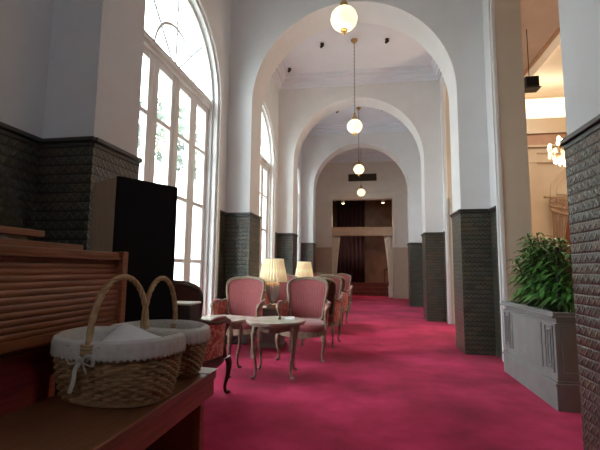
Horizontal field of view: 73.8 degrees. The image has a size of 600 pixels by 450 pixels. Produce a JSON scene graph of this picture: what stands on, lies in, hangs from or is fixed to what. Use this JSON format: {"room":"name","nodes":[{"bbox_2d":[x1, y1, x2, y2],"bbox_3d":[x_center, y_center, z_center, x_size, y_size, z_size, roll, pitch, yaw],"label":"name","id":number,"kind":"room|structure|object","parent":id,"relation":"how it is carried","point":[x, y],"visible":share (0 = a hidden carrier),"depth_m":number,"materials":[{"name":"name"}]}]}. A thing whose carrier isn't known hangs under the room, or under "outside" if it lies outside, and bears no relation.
{"room":"hotel lounge","nodes":[
{"label":"hotel lounge","id":0,"kind":"room"},
{"bbox_2d":[135,0,145,155],"bbox_3d":[-1.578,-1.581,3.513,0.418,6.280,0.038,0,-6,10],"label":"wall","id":1,"kind":"structure","parent":0,"point":[144,1],"depth_m":3.44,"materials":[{"name":"white paint"}]},
{"bbox_2d":[0,0,315,283],"bbox_3d":[-1.095,-1.022,8.549,0.340,6.280,19.756,0,-6,10],"label":"wall","id":2,"kind":"structure","parent":0,"point":[25,25],"depth_m":2.90,"materials":[{"name":"white paint"}]},
{"bbox_2d":[138,0,222,314],"bbox_3d":[-1.592,-0.785,5.130,0.250,5.050,2.540,0,-6,10],"label":"window","id":3,"kind":"structure","parent":2,"relation":"in","point":[210,103],"depth_m":5.70,"materials":[{"name":"white paint"}]},
{"bbox_2d":[259,98,275,290],"bbox_3d":[-0.952,-0.369,8.848,0.250,5.050,2.540,0,-6,10],"label":"window","id":4,"kind":"structure","parent":2,"relation":"in","point":[268,165],"depth_m":9.87,"materials":[{"name":"white paint"}]},
{"bbox_2d":[297,160,300,262],"bbox_3d":[-0.311,0.047,12.567,0.250,5.050,2.540,0,-6,10],"label":"window","id":5,"kind":"structure","parent":2,"relation":"in","point":[298,167],"depth_m":13.72,"materials":[{"name":"white glass"}]},
{"bbox_2d":[0,129,599,449],"bbox_3d":[0.797,0.855,6.236,4.139,2.080,16.274,0,-6,10],"label":"wainscoting","id":6,"kind":"structure","parent":2,"relation":"attached to","point":[50,191],"depth_m":2.85,"materials":[{"name":"tile"}]},
{"bbox_2d":[0,114,599,245],"bbox_3d":[0.810,-0.177,6.365,4.201,0.070,16.305,0,-6,10],"label":"trim","id":7,"kind":"structure","parent":2,"relation":"attached to","point":[593,125],"depth_m":2.85,"materials":[{"name":"grey wood"}]},
{"bbox_2d":[272,58,441,162],"bbox_3d":[1.117,-4.030,8.351,4.139,0.300,19.456,0,-6,10],"label":"trim","id":8,"kind":"structure","parent":2,"relation":"attached to","point":[431,71],"depth_m":10.46,"materials":[{"name":"paint"}]},
{"bbox_2d":[42,0,599,154],"bbox_3d":[0.209,-1.627,2.931,4.139,6.280,0.510,0,-6,10],"label":"wall","id":9,"kind":"structure","parent":0,"point":[92,87],"depth_m":2.95,"materials":[{"name":"white paint"}]},
{"bbox_2d":[281,23,431,154],"bbox_3d":[1.145,-4.237,8.523,4.839,0.150,19.756,0,-6,10],"label":"ceiling","id":10,"kind":"structure","parent":0,"point":[371,51],"depth_m":9.55,"materials":[{"name":"paint"}]},
{"bbox_2d":[331,0,357,35],"bbox_3d":[0.555,-3.434,5.057,0.332,2.214,0.332,0,-6,10],"label":"globe pendant","id":11,"kind":"object","parent":10,"relation":"hanging from","point":[344,17],"visible":1,"depth_m":4.86,"materials":[{"name":"beige glass"}]},
{"bbox_2d":[347,38,361,135],"bbox_3d":[1.196,-3.018,8.775,0.332,2.214,0.332,0,-6,10],"label":"globe pendant","id":12,"kind":"object","parent":10,"relation":"hanging from","point":[354,126],"visible":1,"depth_m":8.61,"materials":[{"name":"beige"}]},
{"bbox_2d":[354,107,363,175],"bbox_3d":[1.837,-2.603,12.493,0.332,2.214,0.332,0,-6,10],"label":"globe pendant","id":13,"kind":"object","parent":10,"relation":"hanging from","point":[358,169],"visible":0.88,"depth_m":12.33,"materials":[{"name":"beige glass"}]},
{"bbox_2d":[357,184,364,197],"bbox_3d":[2.477,-2.187,16.211,0.332,2.214,0.332,0,-6,10],"label":"globe pendant","id":14,"kind":"object","parent":10,"relation":"hanging from","point":[361,192],"visible":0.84,"depth_m":16.01,"materials":[{"name":"beige glass"}]},
{"bbox_2d":[225,0,490,215],"bbox_3d":[0.858,-1.206,6.693,4.139,6.280,0.600,0,-6,10],"label":"archway","id":15,"kind":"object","parent":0,"point":[263,32],"depth_m":6.69,"materials":[{"name":"white paint"}]},
{"bbox_2d":[277,80,443,233],"bbox_3d":[1.498,-0.791,10.411,4.139,6.280,0.600,0,-6,10],"label":"wall","id":16,"kind":"structure","parent":0,"point":[416,104],"depth_m":10.38,"materials":[{"name":"white paint"}]},
{"bbox_2d":[301,131,421,242],"bbox_3d":[2.139,-0.375,14.129,4.139,6.280,0.600,0,-6,10],"label":"wall","id":17,"kind":"structure","parent":0,"point":[317,151],"depth_m":14.10,"materials":[{"name":"white paint"}]},
{"bbox_2d":[315,161,407,297],"bbox_3d":[2.754,0.024,17.700,4.139,6.280,0.300,0,-6,10],"label":"wall","id":18,"kind":"structure","parent":0,"point":[333,178],"depth_m":17.77,"materials":[{"name":"beige paint"}]},
{"bbox_2d":[332,236,340,274],"bbox_3d":[1.609,1.817,17.640,0.368,2.641,0.142,0,-6,10],"label":"curtain","id":19,"kind":"object","parent":18,"relation":"hanging from","point":[335,239],"visible":0.7,"depth_m":17.70,"materials":[{"name":"beige fabric"}]},
{"bbox_2d":[327,191,395,246],"bbox_3d":[2.685,-0.255,17.549,3.030,2.400,0.080,0,-6,10],"label":"trim","id":20,"kind":"structure","parent":18,"relation":"attached to","point":[347,195],"depth_m":17.66,"materials":[{"name":"beige paint"}]},
{"bbox_2d":[316,247,408,298],"bbox_3d":[2.703,2.052,17.299,4.139,2.160,0.060,0,-6,10],"label":"trim","id":21,"kind":"structure","parent":18,"relation":"attached to","point":[323,254],"depth_m":17.09,"materials":[{"name":"beige wood"}]},
{"bbox_2d":[332,227,392,235],"bbox_3d":[2.723,0.291,17.569,2.630,0.380,0.270,0,-6,10],"label":"trim","id":22,"kind":"structure","parent":18,"relation":"attached to","point":[336,231],"depth_m":17.45,"materials":[{"name":"brown wood"}]},
{"bbox_2d":[348,173,376,180],"bbox_3d":[2.770,-2.112,17.758,1.240,0.320,0.050,0,-6,10],"label":"air vent","id":23,"kind":"object","parent":18,"relation":"in","point":[351,177],"visible":1,"depth_m":17.74,"materials":[{"name":"black metal"}]},
{"bbox_2d":[384,236,392,297],"bbox_3d":[3.832,1.799,17.278,0.376,2.641,0.157,-2,-7,18],"label":"curtain","id":24,"kind":"object","parent":18,"relation":"hanging from","point":[388,239],"visible":1,"depth_m":17.27,"materials":[{"name":"beige fabric"}]},
{"bbox_2d":[333,200,392,281],"bbox_3d":[3.093,0.843,19.257,3.580,5.000,3.044,0,-6,10],"label":"wall","id":25,"kind":"structure","parent":0,"point":[376,213],"depth_m":20.54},
{"bbox_2d":[337,200,365,282],"bbox_3d":[2.535,0.774,19.791,1.500,4.100,0.196,0,-6,10],"label":"curtain","id":26,"kind":"object","parent":25,"relation":"hanging from","point":[351,256],"visible":0.76,"depth_m":19.77,"materials":[{"name":"fabric"}]},
{"bbox_2d":[351,282,388,295],"bbox_3d":[3.146,3.093,19.453,3.280,0.570,1.850,0,-6,10],"label":"stairs","id":27,"kind":"structure","parent":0,"point":[367,288],"depth_m":18.79,"materials":[{"name":"brown wood"}]},
{"bbox_2d":[202,295,583,449],"bbox_3d":[1.379,2.333,9.557,4.839,0.120,23.300,0,-6,10],"label":"floor","id":28,"kind":"structure","parent":0,"point":[395,378],"depth_m":3.75,"materials":[{"name":"carpet"}]},
{"bbox_2d":[0,238,127,416],"bbox_3d":[-1.495,0.688,1.441,0.775,1.318,1.660,0,-6,10],"label":"roll-top desk","id":29,"kind":"object","parent":28,"relation":"on","point":[47,289],"visible":0.83,"depth_m":1.83,"materials":[{"name":"red wood"}]},
{"bbox_2d":[0,226,44,239],"bbox_3d":[-1.454,-0.147,1.472,0.240,0.347,1.060,0,-6,10],"label":"music stand","id":30,"kind":"object","parent":29,"relation":"on","point":[6,232],"visible":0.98,"depth_m":1.83,"materials":[{"name":"red wood"}]},
{"bbox_2d":[0,234,26,239],"bbox_3d":[-1.469,0.012,1.436,0.180,0.022,0.980,0,-6,10],"label":"shelf","id":31,"kind":"object","parent":30,"relation":"attached to","point":[8,236],"depth_m":1.83,"materials":[{"name":"brown wood"}]},
{"bbox_2d":[0,370,215,449],"bbox_3d":[-0.841,1.006,1.286,0.500,0.665,1.735,0,-6,10],"label":"bench","id":32,"kind":"object","parent":28,"relation":"on","point":[175,422],"visible":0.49,"depth_m":1.46,"materials":[{"name":"brown wood"}]},
{"bbox_2d":[50,274,185,407],"bbox_3d":[-0.765,0.461,1.689,0.559,0.503,0.424,-1,-6,15],"label":"wicker basket","id":33,"kind":"object","parent":32,"relation":"on","point":[91,371],"visible":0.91,"depth_m":1.53,"materials":[{"name":"brown wicker"}]},
{"bbox_2d":[103,323,160,340],"bbox_3d":[-0.713,0.481,1.697,0.287,0.123,0.201,0,-6,2],"label":"napkin","id":34,"kind":"object","parent":33,"relation":"in","point":[124,332],"visible":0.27,"depth_m":1.68,"materials":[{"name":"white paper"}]},
{"bbox_2d":[111,276,210,378],"bbox_3d":[-0.725,0.511,2.071,0.528,0.489,0.354,-1,-6,13],"label":"wicker basket","id":35,"kind":"object","parent":32,"relation":"on","point":[197,334],"visible":0.41,"depth_m":1.99,"materials":[{"name":"brown wicker"}]},
{"bbox_2d":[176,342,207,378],"bbox_3d":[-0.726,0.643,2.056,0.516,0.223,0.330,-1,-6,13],"label":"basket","id":36,"kind":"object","parent":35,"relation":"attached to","point":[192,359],"depth_m":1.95,"materials":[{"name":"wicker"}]},
{"bbox_2d":[198,367,217,373],"bbox_3d":[-0.511,0.757,2.086,0.134,0.009,0.090,-1,-6,14],"label":"paper slip","id":37,"kind":"object","parent":32,"relation":"on","point":[205,370],"visible":0.57,"depth_m":2.08,"materials":[{"name":"white paper"}]},
{"bbox_2d":[89,176,177,321],"bbox_3d":[-1.175,0.601,2.753,0.355,1.783,0.440,-4,-8,38],"label":"speaker","id":38,"kind":"object","parent":28,"relation":"on","point":[136,217],"visible":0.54,"depth_m":2.69,"materials":[{"name":"black plastic"}]},
{"bbox_2d":[172,301,200,321],"bbox_3d":[-0.896,1.047,2.947,0.240,0.945,0.190,0,-6,10],"label":"base cabinet","id":39,"kind":"object","parent":28,"relation":"on","point":[187,310],"visible":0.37,"depth_m":2.90,"materials":[{"name":"brown wood"}]},
{"bbox_2d":[173,280,231,393],"bbox_3d":[-1.092,1.043,3.663,0.802,1.121,0.779,-1,-6,14],"label":"armchair","id":40,"kind":"object","parent":28,"relation":"on","point":[215,355],"visible":0.23,"depth_m":3.54,"materials":[{"name":"brown fabric"}]},
{"bbox_2d":[201,315,246,377],"bbox_3d":[-0.971,1.406,4.686,0.670,0.619,0.670,-3,-7,29],"label":"side table","id":41,"kind":"object","parent":28,"relation":"on","point":[236,321],"visible":0.37,"depth_m":4.67,"materials":[{"name":"beige wood"}]},
{"bbox_2d":[210,276,265,358],"bbox_3d":[-0.873,1.291,5.797,0.754,1.098,0.779,0,-6,10],"label":"armchair","id":42,"kind":"object","parent":28,"relation":"on","point":[244,294],"visible":0.67,"depth_m":6.03,"materials":[{"name":"fabric"}]},
{"bbox_2d":[257,306,285,348],"bbox_3d":[-0.437,1.592,6.282,0.380,0.600,0.391,0,-6,10],"label":"base cabinet","id":43,"kind":"object","parent":28,"relation":"on","point":[267,340],"visible":0.49,"depth_m":6.11,"materials":[{"name":"grey paint"}]},
{"bbox_2d":[260,258,286,306],"bbox_3d":[-0.429,0.916,6.362,0.457,0.760,0.455,0,-6,10],"label":"table lamp","id":44,"kind":"object","parent":43,"relation":"on","point":[273,271],"visible":0.94,"depth_m":6.25,"materials":[{"name":"beige fabric"}]},
{"bbox_2d":[246,316,305,380],"bbox_3d":[-0.282,1.402,4.588,0.671,0.619,0.671,-2,-7,26],"label":"side table","id":45,"kind":"object","parent":28,"relation":"on","point":[267,324],"visible":0.98,"depth_m":4.38,"materials":[{"name":"beige wood"}]},
{"bbox_2d":[285,316,294,318],"bbox_3d":[-0.119,1.089,4.697,0.110,0.028,0.060,1,-6,-4],"label":"table card","id":46,"kind":"object","parent":45,"relation":"on","point":[286,317],"visible":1,"depth_m":4.69,"materials":[{"name":"white paper"}]},
{"bbox_2d":[263,274,297,305],"bbox_3d":[-0.360,1.540,8.008,0.754,1.098,0.779,0,-6,10],"label":"armchair","id":47,"kind":"object","parent":28,"relation":"on","point":[282,295],"visible":0.12,"depth_m":8.26,"materials":[{"name":"fabric"}]},
{"bbox_2d":[275,276,330,362],"bbox_3d":[0.065,1.281,5.616,0.754,1.098,0.779,0,-6,10],"label":"armchair","id":48,"kind":"object","parent":28,"relation":"on","point":[307,300],"visible":0.81,"depth_m":5.82,"materials":[{"name":"fabric"}]},
{"bbox_2d":[300,276,342,347],"bbox_3d":[0.306,1.376,6.457,0.754,1.098,0.779,0,-6,10],"label":"armchair","id":49,"kind":"object","parent":28,"relation":"on","point":[334,317],"visible":0.43,"depth_m":6.21,"materials":[{"name":"fabric"}]},
{"bbox_2d":[319,275,344,334],"bbox_3d":[0.507,1.532,7.860,0.754,1.098,0.779,0,-6,10],"label":"armchair","id":50,"kind":"object","parent":28,"relation":"on","point":[337,279],"visible":0.27,"depth_m":8.07,"materials":[{"name":"fabric"}]},
{"bbox_2d":[330,274,349,325],"bbox_3d":[0.711,1.639,8.808,0.754,1.098,0.779,0,-6,10],"label":"armchair","id":51,"kind":"object","parent":28,"relation":"on","point":[345,298],"visible":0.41,"depth_m":8.58,"materials":[{"name":"fabric"}]},
{"bbox_2d":[333,273,352,312],"bbox_3d":[1.162,1.944,11.540,0.754,1.098,0.779,0,-6,10],"label":"armchair","id":52,"kind":"object","parent":28,"relation":"on","point":[347,277],"visible":0.37,"depth_m":11.72,"materials":[{"name":"fabric"}]},
{"bbox_2d":[500,300,580,412],"bbox_3d":[2.607,1.267,4.141,0.550,0.840,1.452,0,-6,10],"label":"planter box","id":53,"kind":"object","parent":28,"relation":"on","point":[540,352],"visible":0.71,"depth_m":3.73,"materials":[{"name":"grey paint"}]},
{"bbox_2d":[506,257,535,303],"bbox_3d":[2.736,0.684,4.717,0.581,0.675,0.606,0,-6,10],"label":"leafy plant","id":54,"kind":"object","parent":53,"relation":"in","point":[513,277],"visible":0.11,"depth_m":4.78,"materials":[{"name":"green plant"}]},
{"bbox_2d":[505,243,548,307],"bbox_3d":[2.615,0.580,4.495,0.581,0.784,0.684,0,-6,10],"label":"leafy plant","id":55,"kind":"object","parent":53,"relation":"in","point":[517,261],"visible":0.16,"depth_m":4.48,"materials":[{"name":"green plant"}]},
{"bbox_2d":[513,235,559,309],"bbox_3d":[2.608,0.524,4.293,0.554,0.850,0.626,-3,-7,31],"label":"leafy plant","id":56,"kind":"object","parent":53,"relation":"in","point":[529,296],"visible":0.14,"depth_m":4.27,"materials":[{"name":"green plant"}]},
{"bbox_2d":[516,232,570,311],"bbox_3d":[2.510,0.483,3.994,0.651,0.838,0.664,0,-6,10],"label":"leafy plant","id":57,"kind":"object","parent":53,"relation":"on","point":[535,278],"visible":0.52,"depth_m":3.96,"materials":[{"name":"green plant"}]},
{"bbox_2d":[524,238,574,314],"bbox_3d":[2.515,0.482,3.673,0.738,0.783,0.644,0,-6,10],"label":"leafy plant","id":58,"kind":"object","parent":53,"relation":"on","point":[565,299],"visible":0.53,"depth_m":3.69,"materials":[{"name":"green plant"}]},
{"bbox_3d":[0.083,1.852,8.593,0.380,0.600,0.391,0,-6,10],"label":"cabinet","id":59,"kind":"object","parent":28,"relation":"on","visible":0},
{"bbox_2d":[295,261,312,276],"bbox_3d":[0.091,1.176,8.673,0.408,0.760,0.405,0,-6,10],"label":"table lamp","id":60,"kind":"object","parent":59,"relation":"on","point":[304,268],"visible":0.65,"depth_m":8.56,"materials":[{"name":"beige fabric"}]},
{"bbox_2d":[439,0,495,230],"bbox_3d":[3.325,-1.060,7.792,0.350,6.280,19.756,0,-6,10],"label":"wall","id":61,"kind":"structure","parent":0,"point":[484,2],"depth_m":6.03,"materials":[{"name":"white paint"}]},
{"bbox_2d":[441,77,451,323],"bbox_3d":[3.209,-0.924,8.194,0.075,6.095,2.490,0,-6,10],"label":"trim","id":62,"kind":"structure","parent":61,"relation":"attached to","point":[449,314],"depth_m":9.28,"materials":[{"name":"white paint"}]},
{"bbox_2d":[445,87,453,323],"bbox_3d":[3.419,-0.904,8.155,0.350,6.050,2.400,0,-6,10],"label":"trim","id":63,"kind":"structure","parent":61,"relation":"attached to","point":[447,115],"depth_m":9.33,"materials":[{"name":"beige paint"}]},
{"bbox_2d":[450,196,454,323],"bbox_3d":[3.814,0.763,8.957,0.750,2.880,0.132,0,-6,10],"label":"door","id":64,"kind":"structure","parent":61,"relation":"in","point":[451,208],"depth_m":9.05,"materials":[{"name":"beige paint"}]},
{"bbox_2d":[487,0,507,361],"bbox_3d":[2.569,-1.340,4.476,0.075,6.095,2.490,0,-6,10],"label":"trim","id":65,"kind":"structure","parent":61,"relation":"attached to","point":[490,8],"depth_m":5.56,"materials":[{"name":"white paint"}]},
{"bbox_2d":[494,0,532,300],"bbox_3d":[2.778,-1.319,4.437,0.350,6.050,2.400,0,-6,10],"label":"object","id":66,"kind":"structure","parent":61,"relation":"attached to","point":[509,52],"depth_m":5.56,"materials":[{"name":"beige paint"}]},
{"bbox_2d":[524,26,566,144],"bbox_3d":[7.785,-4.233,5.247,9.355,0.880,17.980,0,-6,10],"label":"trim","id":67,"kind":"structure","parent":61,"relation":"attached to","point":[541,139],"depth_m":14.00,"materials":[{"name":"brown wood"}]},
{"bbox_2d":[520,0,559,70],"bbox_3d":[7.791,-4.744,5.313,9.355,0.150,18.000,0,-6,10],"label":"ceiling","id":68,"kind":"structure","parent":0,"point":[540,18],"depth_m":8.63,"materials":[{"name":"beige paint"}]},
{"bbox_2d":[524,29,541,92],"bbox_3d":[5.008,-3.617,8.719,0.310,1.400,0.300,0,-6,10],"label":"speaker","id":69,"kind":"object","parent":68,"relation":"hanging from","point":[531,83],"visible":0.81,"depth_m":8.54},
{"bbox_2d":[526,76,538,85],"bbox_3d":[4.964,-3.076,8.523,0.240,0.200,0.020,0,-6,10],"label":"speaker grille","id":70,"kind":"object","parent":69,"relation":"attached to","point":[530,80],"depth_m":8.52,"materials":[{"name":"black fabric"}]},
{"bbox_2d":[547,135,566,166],"bbox_3d":[5.661,-3.202,8.570,0.792,4.005,0.757,0,-6,10],"label":"crystal chandelier","id":71,"kind":"object","parent":68,"relation":"hanging from","point":[557,159],"visible":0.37,"depth_m":8.42,"materials":[{"name":"white glass"}]},
{"bbox_2d":[525,43,563,97],"bbox_3d":[8.863,-5.672,5.232,7.200,0.200,18.000,0,-6,10],"label":"ceiling","id":72,"kind":"structure","parent":0,"point":[550,74],"depth_m":12.85,"materials":[{"name":"paint"}]},
{"bbox_2d":[525,96,566,247],"bbox_3d":[9.210,-1.223,13.863,9.905,8.050,0.400,0,-6,10],"label":"wall","id":73,"kind":"structure","parent":0,"point":[546,178],"depth_m":13.99,"materials":[{"name":"paint"}]},
{"bbox_2d":[524,32,560,77],"bbox_3d":[5.432,-5.071,5.756,0.430,0.950,18.000,0,-6,10],"label":"trim","id":74,"kind":"structure","parent":73,"relation":"attached to","point":[555,43],"depth_m":9.77,"materials":[{"name":"white paint"}]},
{"bbox_2d":[525,97,565,118],"bbox_3d":[10.415,-4.167,13.923,7.100,0.700,0.080,0,-6,10],"label":"trim","id":75,"kind":"structure","parent":73,"relation":"attached to","point":[544,107],"depth_m":14.18,"materials":[{"name":"beige paint"}]},
{"bbox_2d":[543,196,572,276],"bbox_3d":[9.312,0.856,13.358,1.970,3.770,0.200,0,-6,10],"label":"curtain","id":76,"kind":"object","parent":73,"relation":"hanging from","point":[558,205],"visible":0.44,"depth_m":13.52,"materials":[{"name":"brown fabric"}]},
{"bbox_2d":[552,199,568,248],"bbox_3d":[8.854,0.096,13.491,0.612,2.003,0.090,0,-6,10],"label":"drape","id":77,"kind":"object","parent":76,"relation":"hanging from","point":[560,214],"depth_m":13.52,"materials":[{"name":"beige fabric"}]},
{"bbox_2d":[561,216,572,276],"bbox_3d":[9.434,0.946,13.388,1.613,3.600,0.080,0,-6,10],"label":"drape","id":78,"kind":"object","parent":76,"relation":"hanging from","point":[568,229],"depth_m":13.50,"materials":[{"name":"brown fabric"}]},
{"label":"outside","id":79,"kind":"structure","parent":0,"visible":0},
{"bbox_3d":[-18.944,2.952,15.695,37.306,0.180,65.000,0,-6,10],"label":"ground","id":80,"kind":"structure","parent":79,"visible":0},
{"bbox_2d":[137,151,196,282],"bbox_3d":[-6.509,1.968,33.569,5.800,6.100,56.000,0,-6,10],"label":"neighbouring building","id":81,"kind":"structure","parent":80,"relation":"on","point":[159,167],"depth_m":20.45,"materials":[{"name":"white"}]},
{"bbox_2d":[138,97,198,180],"bbox_3d":[-15.483,-4.050,43.874,13.736,19.976,13.744,0,-6,10],"label":"tree","id":82,"kind":"object","parent":80,"relation":"on","point":[182,124],"visible":0.09,"depth_m":41.44,"materials":[{"name":"green plant"}]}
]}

